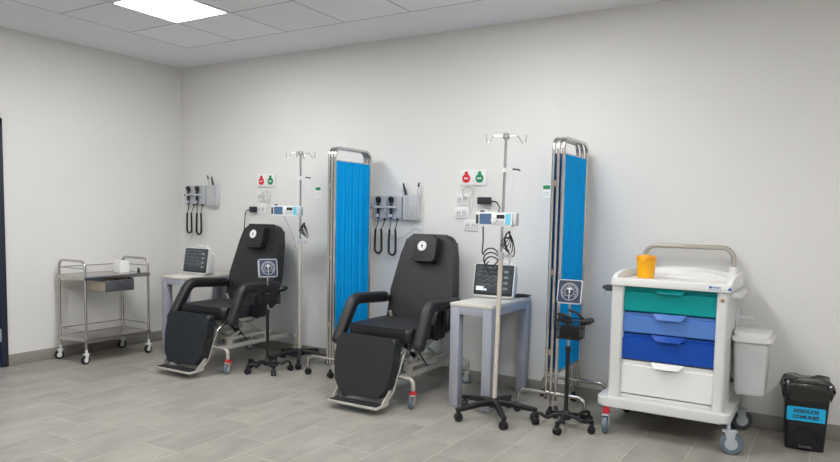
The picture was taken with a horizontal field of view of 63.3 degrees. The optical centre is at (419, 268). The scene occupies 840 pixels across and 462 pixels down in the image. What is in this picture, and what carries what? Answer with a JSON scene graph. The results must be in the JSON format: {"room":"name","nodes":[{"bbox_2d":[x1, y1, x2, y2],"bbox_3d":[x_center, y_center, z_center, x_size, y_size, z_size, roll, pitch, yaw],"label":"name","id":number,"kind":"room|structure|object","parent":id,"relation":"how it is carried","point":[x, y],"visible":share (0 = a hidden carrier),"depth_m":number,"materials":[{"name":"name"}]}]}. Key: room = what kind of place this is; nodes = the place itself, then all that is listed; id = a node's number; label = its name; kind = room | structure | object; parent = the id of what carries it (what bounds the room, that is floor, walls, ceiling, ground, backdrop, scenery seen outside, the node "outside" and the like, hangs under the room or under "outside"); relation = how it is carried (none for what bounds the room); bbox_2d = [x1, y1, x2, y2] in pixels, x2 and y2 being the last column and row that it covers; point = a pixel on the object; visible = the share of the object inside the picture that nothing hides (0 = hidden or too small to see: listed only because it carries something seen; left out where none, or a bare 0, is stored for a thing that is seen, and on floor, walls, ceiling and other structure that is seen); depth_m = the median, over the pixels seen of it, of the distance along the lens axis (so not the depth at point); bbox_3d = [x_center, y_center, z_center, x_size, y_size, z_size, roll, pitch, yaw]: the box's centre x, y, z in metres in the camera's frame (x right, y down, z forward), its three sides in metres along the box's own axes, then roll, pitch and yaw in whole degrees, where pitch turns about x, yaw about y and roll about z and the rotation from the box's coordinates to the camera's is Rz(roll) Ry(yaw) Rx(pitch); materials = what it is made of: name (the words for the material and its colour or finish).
{"room":"hospital treatment room","nodes":[
{"label":"hospital treatment room","id":0,"kind":"room"},
{"bbox_2d":[0,26,182,354],"bbox_3d":[-4.282,-0.510,4.654,0.120,2.870,6.400,4,5,31],"label":"wall","id":1,"kind":"structure","parent":0,"point":[92,148],"depth_m":6.38,"materials":[{"name":"white paint"}]},
{"bbox_2d":[0,118,8,367],"bbox_3d":[-3.807,-0.181,5.411,0.169,2.115,0.947,4,5,31],"label":"door","id":2,"kind":"structure","parent":1,"relation":"in","point":[4,353],"depth_m":5.79,"materials":[{"name":"metal"}]},
{"bbox_2d":[9,330,161,365],"bbox_3d":[-3.075,0.746,6.663,0.009,0.100,1.842,4,5,31],"label":"baseboard","id":3,"kind":"structure","parent":1,"relation":"attached to","point":[44,354],"depth_m":6.40,"materials":[{"name":"grey tile"}]},
{"bbox_2d":[0,0,667,68],"bbox_3d":[-0.614,-1.759,2.337,8.640,0.120,6.640,4,5,31],"label":"ceiling","id":4,"kind":"structure","parent":0,"point":[252,29],"depth_m":5.41,"materials":[{"name":"white tile"}]},
{"bbox_2d":[109,0,229,22],"bbox_3d":[-1.843,-1.928,5.039,0.600,0.010,0.600,4,5,31],"label":"recessed light","id":5,"kind":"object","parent":4,"relation":"in","point":[176,11],"visible":1,"depth_m":5.07,"materials":[{"name":"white plastic"}]},
{"bbox_2d":[0,340,839,461],"bbox_3d":[-0.671,1.211,2.569,8.640,0.100,6.640,4,5,31],"label":"floor","id":6,"kind":"structure","parent":0,"point":[117,406],"depth_m":4.44,"materials":[{"name":"tile"}]},
{"bbox_2d":[54,256,151,364],"bbox_3d":[-2.912,0.364,6.326,0.517,0.920,0.722,4,5,31],"label":"trolley","id":7,"kind":"object","parent":6,"relation":"on","point":[105,281],"visible":0.99,"depth_m":6.20,"materials":[{"name":"silver metal"}]},
{"bbox_2d":[57,270,149,280],"bbox_3d":[-2.930,0.063,6.331,0.418,0.034,0.668,4,5,31],"label":"shelf","id":8,"kind":"object","parent":7,"relation":"attached to","point":[98,275],"depth_m":6.21,"materials":[{"name":"silver metal"}]},
{"bbox_2d":[58,326,150,343],"bbox_3d":[-2.940,0.617,6.374,0.418,0.034,0.668,4,5,31],"label":"shelf","id":9,"kind":"object","parent":7,"relation":"attached to","point":[111,333],"depth_m":6.29,"materials":[{"name":"silver metal"}]},
{"bbox_2d":[114,260,128,272],"bbox_3d":[-2.831,-0.018,6.459,0.100,0.113,0.100,4,5,31],"label":"tissue box","id":10,"kind":"object","parent":7,"relation":"on","point":[120,266],"visible":1,"depth_m":6.42,"materials":[{"name":"white cardboard"}]},
{"bbox_2d":[161,271,239,352],"bbox_3d":[-2.149,0.432,6.718,0.332,0.752,0.696,4,5,31],"label":"side table","id":11,"kind":"object","parent":6,"relation":"on","point":[168,281],"visible":0.42,"depth_m":6.49,"materials":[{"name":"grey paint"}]},
{"bbox_2d":[183,245,215,274],"bbox_3d":[-2.139,-0.081,6.630,0.335,0.283,0.150,4,5,31],"label":"patient monitor","id":12,"kind":"object","parent":11,"relation":"on","point":[197,261],"visible":1,"depth_m":6.57,"materials":[{"name":"white plastic"}]},
{"bbox_2d":[155,224,297,374],"bbox_3d":[-1.727,0.234,6.101,0.752,1.258,1.224,4,5,31],"label":"chair","id":13,"kind":"object","parent":6,"relation":"on","point":[190,338],"visible":0.92,"depth_m":5.99,"materials":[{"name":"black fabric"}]},
{"bbox_2d":[244,225,268,248],"bbox_3d":[-1.524,-0.292,6.360,0.215,0.216,0.121,4,5,31],"label":"pillow","id":14,"kind":"object","parent":13,"relation":"on","point":[257,236],"depth_m":6.32,"materials":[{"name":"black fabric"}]},
{"bbox_2d":[244,259,293,375],"bbox_3d":[-1.302,0.406,5.838,0.428,0.972,0.413,-1,5,-26],"label":"stand","id":15,"kind":"object","parent":6,"relation":"on","point":[267,268],"visible":1,"depth_m":5.82,"materials":[{"name":"black plastic"}]},
{"bbox_2d":[258,288,280,303],"bbox_3d":[-1.290,0.237,5.832,0.162,0.126,0.125,-1,5,-26],"label":"basket","id":16,"kind":"object","parent":15,"relation":"on","point":[269,298],"depth_m":5.79,"materials":[{"name":"black metal"}]},
{"bbox_2d":[269,151,328,369],"bbox_3d":[-1.075,-0.091,6.182,0.578,1.919,0.556,3,5,26],"label":"stand","id":17,"kind":"object","parent":6,"relation":"on","point":[299,351],"visible":0.76,"depth_m":6.16,"materials":[{"name":"silver metal"}]},
{"bbox_2d":[271,204,302,215],"bbox_3d":[-1.183,-0.517,6.068,0.275,0.104,0.093,2,5,11],"label":"pump","id":18,"kind":"object","parent":17,"relation":"attached to","point":[276,210],"visible":1,"depth_m":6.03,"materials":[{"name":"white plastic"}]},
{"bbox_2d":[299,222,307,237],"bbox_3d":[-1.038,-0.338,6.079,0.085,0.142,0.040,2,5,11],"label":"cable bundle","id":19,"kind":"object","parent":17,"relation":"attached to","point":[302,226],"visible":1,"depth_m":6.08,"materials":[{"name":"black rubber"}]},
{"bbox_2d":[305,147,371,378],"bbox_3d":[-0.603,-0.053,5.817,0.534,1.918,0.552,4,5,31],"label":"folding screen","id":20,"kind":"object","parent":6,"relation":"on","point":[349,183],"visible":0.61,"depth_m":5.71,"materials":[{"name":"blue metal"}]},
{"bbox_2d":[335,161,369,332],"bbox_3d":[-0.575,-0.157,5.793,0.015,1.480,0.466,4,5,31],"label":"curtain","id":21,"kind":"object","parent":20,"relation":"hanging from","point":[352,179],"depth_m":5.77,"materials":[{"name":"blue fabric"}]},
{"bbox_2d":[327,234,470,410],"bbox_3d":[-0.155,0.356,5.187,0.752,1.218,1.224,4,5,31],"label":"chair","id":22,"kind":"object","parent":6,"relation":"on","point":[425,282],"visible":0.99,"depth_m":5.09,"materials":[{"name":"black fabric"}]},
{"bbox_2d":[411,236,440,262],"bbox_3d":[0.048,-0.151,5.447,0.215,0.216,0.121,4,5,31],"label":"pillow","id":23,"kind":"object","parent":22,"relation":"on","point":[425,249],"depth_m":5.41,"materials":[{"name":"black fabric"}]},
{"bbox_2d":[449,294,530,411],"bbox_3d":[0.541,0.598,5.108,0.351,0.775,0.704,4,5,31],"label":"side table","id":24,"kind":"object","parent":6,"relation":"on","point":[485,308],"depth_m":4.88,"materials":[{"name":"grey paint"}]},
{"bbox_2d":[472,260,517,299],"bbox_3d":[0.582,0.085,5.176,0.335,0.283,0.150,4,5,31],"label":"patient monitor","id":25,"kind":"object","parent":24,"relation":"on","point":[484,284],"visible":0.88,"depth_m":5.13,"materials":[{"name":"white plastic"}]},
{"bbox_2d":[454,132,538,429],"bbox_3d":[0.549,0.063,4.607,0.578,1.919,0.556,5,6,27],"label":"stand","id":26,"kind":"object","parent":6,"relation":"on","point":[496,402],"visible":0.93,"depth_m":4.59,"materials":[{"name":"silver plastic"}]},
{"bbox_2d":[476,210,518,226],"bbox_3d":[0.508,-0.328,4.481,0.275,0.104,0.093,3,5,25],"label":"pump","id":27,"kind":"object","parent":26,"relation":"attached to","point":[503,219],"visible":1,"depth_m":4.44,"materials":[{"name":"grey plastic"}]},
{"bbox_2d":[481,226,497,274],"bbox_3d":[0.489,-0.118,4.694,0.126,0.345,0.237,2,5,17],"label":"power cable","id":28,"kind":"object","parent":27,"relation":"hanging from","point":[482,252],"visible":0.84,"depth_m":4.72,"materials":[{"name":"black rubber"}]},
{"bbox_2d":[501,231,514,256],"bbox_3d":[0.585,-0.162,4.522,0.092,0.175,0.040,3,5,21],"label":"cable bundle","id":29,"kind":"object","parent":26,"relation":"attached to","point":[510,238],"visible":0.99,"depth_m":4.52,"materials":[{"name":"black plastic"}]},
{"bbox_2d":[514,137,606,422],"bbox_3d":[1.040,0.056,4.835,0.534,1.918,0.552,4,5,31],"label":"folding screen","id":30,"kind":"object","parent":6,"relation":"on","point":[569,172],"visible":0.8,"depth_m":4.69,"materials":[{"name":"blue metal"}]},
{"bbox_2d":[548,155,556,368],"bbox_3d":[1.014,-0.052,4.844,0.017,1.480,0.466,4,5,31],"label":"curtain","id":31,"kind":"object","parent":30,"relation":"hanging from","point":[554,157],"depth_m":4.63,"materials":[{"name":"blue fabric"}]},
{"bbox_2d":[553,155,561,368],"bbox_3d":[1.043,-0.050,4.826,0.016,1.480,0.466,4,5,32],"label":"curtain","id":32,"kind":"object","parent":30,"relation":"hanging from","point":[557,159],"depth_m":4.61,"materials":[{"name":"blue fabric"}]},
{"bbox_2d":[558,154,585,369],"bbox_3d":[1.073,-0.048,4.808,0.015,1.480,0.466,4,5,31],"label":"curtain","id":33,"kind":"object","parent":30,"relation":"hanging from","point":[572,238],"depth_m":4.77,"materials":[{"name":"blue fabric"}]},
{"bbox_2d":[531,279,595,435],"bbox_3d":[0.958,0.560,4.431,0.428,0.972,0.413,4,5,29],"label":"stand","id":34,"kind":"object","parent":6,"relation":"on","point":[569,292],"visible":1,"depth_m":4.40,"materials":[{"name":"black plastic"}]},
{"bbox_2d":[555,317,584,340],"bbox_3d":[0.972,0.391,4.415,0.162,0.126,0.125,4,5,29],"label":"basket","id":35,"kind":"object","parent":34,"relation":"on","point":[569,332],"depth_m":4.37,"materials":[{"name":"black metal"}]},
{"bbox_2d":[597,243,754,454],"bbox_3d":[1.653,0.458,4.391,0.898,1.208,0.694,4,5,31],"label":"cart","id":36,"kind":"object","parent":6,"relation":"on","point":[671,343],"visible":0.98,"depth_m":4.19,"materials":[{"name":"beige plastic"}]},
{"bbox_2d":[636,254,656,278],"bbox_3d":[1.488,-0.012,4.487,0.126,0.153,0.134,4,5,31],"label":"sharps container","id":37,"kind":"object","parent":36,"relation":"on","point":[646,264],"visible":1,"depth_m":4.44,"materials":[{"name":"yellow plastic"}]},
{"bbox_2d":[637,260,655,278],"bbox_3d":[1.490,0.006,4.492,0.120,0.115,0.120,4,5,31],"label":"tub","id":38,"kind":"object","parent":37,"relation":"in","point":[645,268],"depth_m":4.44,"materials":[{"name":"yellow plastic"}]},
{"bbox_2d":[611,267,743,292],"bbox_3d":[1.658,0.059,4.367,0.696,0.103,0.593,4,5,31],"label":"tray","id":39,"kind":"object","parent":36,"relation":"on","point":[666,279],"depth_m":4.28,"materials":[{"name":"white plastic"}]},
{"bbox_2d":[730,325,774,396],"bbox_3d":[2.063,0.578,4.228,0.225,0.400,0.265,4,5,31],"label":"bin","id":40,"kind":"object","parent":36,"relation":"hanging from","point":[751,345],"visible":1,"depth_m":4.14,"materials":[{"name":"grey plastic"}]},
{"bbox_2d":[780,372,835,452],"bbox_3d":[2.361,0.876,4.173,0.287,0.436,0.262,3,5,25],"label":"pedal bin","id":41,"kind":"object","parent":6,"relation":"on","point":[807,398],"visible":1,"depth_m":4.08,"materials":[{"name":"black plastic"}]},
{"bbox_2d":[181,0,839,425],"bbox_3d":[1.050,-0.453,5.233,8.640,2.870,0.120,4,5,31],"label":"wall","id":42,"kind":"structure","parent":0,"point":[701,122],"depth_m":5.04,"materials":[{"name":"white paint"}]},
{"bbox_2d":[184,185,206,234],"bbox_3d":[-2.396,-0.612,7.195,0.334,0.521,0.095,4,5,31],"label":"diagnostic set","id":43,"kind":"object","parent":42,"relation":"attached to","point":[194,195],"visible":0.98,"depth_m":7.17,"materials":[{"name":"grey plastic"}]},
{"bbox_2d":[207,185,219,205],"bbox_3d":[-2.142,-0.754,7.055,0.146,0.215,0.054,4,5,31],"label":"holder","id":44,"kind":"object","parent":42,"relation":"attached to","point":[212,190],"visible":1,"depth_m":7.03,"materials":[{"name":"grey plastic"}]},
{"bbox_2d":[244,206,256,227],"bbox_3d":[-1.691,-0.376,6.803,0.142,0.478,0.054,4,5,31],"label":"power adaptor","id":45,"kind":"object","parent":42,"relation":"attached to","point":[251,209],"visible":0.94,"depth_m":6.76,"materials":[{"name":"grey plastic"}]},
{"bbox_2d":[256,204,265,213],"bbox_3d":[-1.574,-0.586,6.744,0.118,0.092,0.014,4,5,31],"label":"wall outlet","id":46,"kind":"object","parent":42,"relation":"attached to","point":[261,208],"visible":1,"depth_m":6.73,"materials":[{"name":"white plastic"}]},
{"bbox_2d":[257,192,266,201],"bbox_3d":[-1.562,-0.705,6.728,0.118,0.092,0.014,4,5,31],"label":"wall outlet","id":47,"kind":"object","parent":42,"relation":"attached to","point":[264,195],"visible":1,"depth_m":6.72,"materials":[{"name":"white plastic"}]},
{"bbox_2d":[261,189,270,214],"bbox_3d":[-1.512,-0.648,6.678,0.118,0.248,0.024,4,5,28],"label":"coil","id":48,"kind":"object","parent":42,"relation":"attached to","point":[265,189],"visible":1,"depth_m":6.67,"materials":[{"name":"white plastic"}]},
{"bbox_2d":[257,174,275,186],"bbox_3d":[-1.510,-0.861,6.684,0.238,0.125,0.018,4,5,31],"label":"sign","id":49,"kind":"object","parent":42,"relation":"attached to","point":[263,180],"visible":1,"depth_m":6.68,"materials":[{"name":"white plastic"}]},
{"bbox_2d":[315,186,320,197],"bbox_3d":[-0.951,-0.711,6.361,0.066,0.105,0.005,4,5,31],"label":"tag","id":50,"kind":"object","parent":42,"relation":"attached to","point":[317,188],"visible":1,"depth_m":6.36,"materials":[{"name":"white plastic"}]},
{"bbox_2d":[371,196,402,255],"bbox_3d":[-0.314,-0.371,5.943,0.334,0.521,0.095,4,5,31],"label":"diagnostic set","id":51,"kind":"object","parent":42,"relation":"attached to","point":[383,207],"visible":0.98,"depth_m":5.92,"materials":[{"name":"grey plastic"}]},
{"bbox_2d":[382,227,422,238],"bbox_3d":[-0.157,-0.307,5.894,0.431,0.106,0.006,4,5,31],"label":"lead","id":52,"kind":"object","parent":42,"relation":"attached to","point":[414,227],"visible":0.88,"depth_m":5.87,"materials":[{"name":"grey plastic"}]},
{"bbox_2d":[403,195,420,219],"bbox_3d":[-0.072,-0.518,5.810,0.146,0.215,0.054,4,5,31],"label":"holder","id":53,"kind":"object","parent":42,"relation":"attached to","point":[409,201],"visible":1,"depth_m":5.79,"materials":[{"name":"grey plastic"}]},
{"bbox_2d":[414,182,419,208],"bbox_3d":[-0.025,-0.614,5.772,0.047,0.229,0.022,4,5,31],"label":"probe","id":54,"kind":"object","parent":53,"relation":"in","point":[418,186],"visible":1,"depth_m":5.75,"materials":[{"name":"grey plastic"}]},
{"bbox_2d":[455,207,468,217],"bbox_3d":[0.341,-0.457,5.586,0.118,0.092,0.014,4,5,31],"label":"wall outlet","id":55,"kind":"object","parent":42,"relation":"attached to","point":[460,212],"visible":1,"depth_m":5.58,"materials":[{"name":"white plastic"}]},
{"bbox_2d":[456,194,469,204],"bbox_3d":[0.348,-0.563,5.574,0.118,0.092,0.014,4,5,31],"label":"wall outlet","id":56,"kind":"object","parent":42,"relation":"attached to","point":[460,199],"visible":1,"depth_m":5.57,"materials":[{"name":"white plastic"}]},
{"bbox_2d":[464,219,477,230],"bbox_3d":[0.415,-0.351,5.548,0.118,0.092,0.014,4,5,31],"label":"wall outlet","id":57,"kind":"object","parent":42,"relation":"attached to","point":[469,224],"visible":0.91,"depth_m":5.55,"materials":[{"name":"white plastic"}]},
{"bbox_2d":[460,169,486,184],"bbox_3d":[0.429,-0.735,5.511,0.238,0.125,0.018,4,5,31],"label":"sign","id":58,"kind":"object","parent":42,"relation":"attached to","point":[472,177],"visible":1,"depth_m":5.50,"materials":[{"name":"white plastic"}]},
{"bbox_2d":[462,184,474,214],"bbox_3d":[0.387,-0.557,5.528,0.118,0.248,0.024,4,5,28],"label":"coil","id":59,"kind":"object","parent":58,"relation":"hanging from","point":[467,184],"visible":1,"depth_m":5.51,"materials":[{"name":"white plastic"}]},
{"bbox_2d":[477,197,500,211],"bbox_3d":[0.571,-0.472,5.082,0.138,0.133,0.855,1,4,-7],"label":"power adaptor","id":60,"kind":"object","parent":42,"relation":"attached to","point":[480,200],"visible":0.93,"depth_m":5.42,"materials":[{"name":"grey plastic"}]},
{"bbox_2d":[222,333,839,440],"bbox_3d":[0.990,0.931,5.286,8.400,0.100,0.009,4,5,31],"label":"baseboard","id":61,"kind":"structure","parent":42,"relation":"attached to","point":[761,421],"depth_m":5.32,"materials":[{"name":"grey tile"}]},
{"bbox_2d":[542,184,550,197],"bbox_3d":[0.967,-0.588,5.201,0.066,0.105,0.005,4,5,31],"label":"tag","id":62,"kind":"object","parent":42,"relation":"attached to","point":[546,193],"visible":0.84,"depth_m":5.20,"materials":[{"name":"white paper"}]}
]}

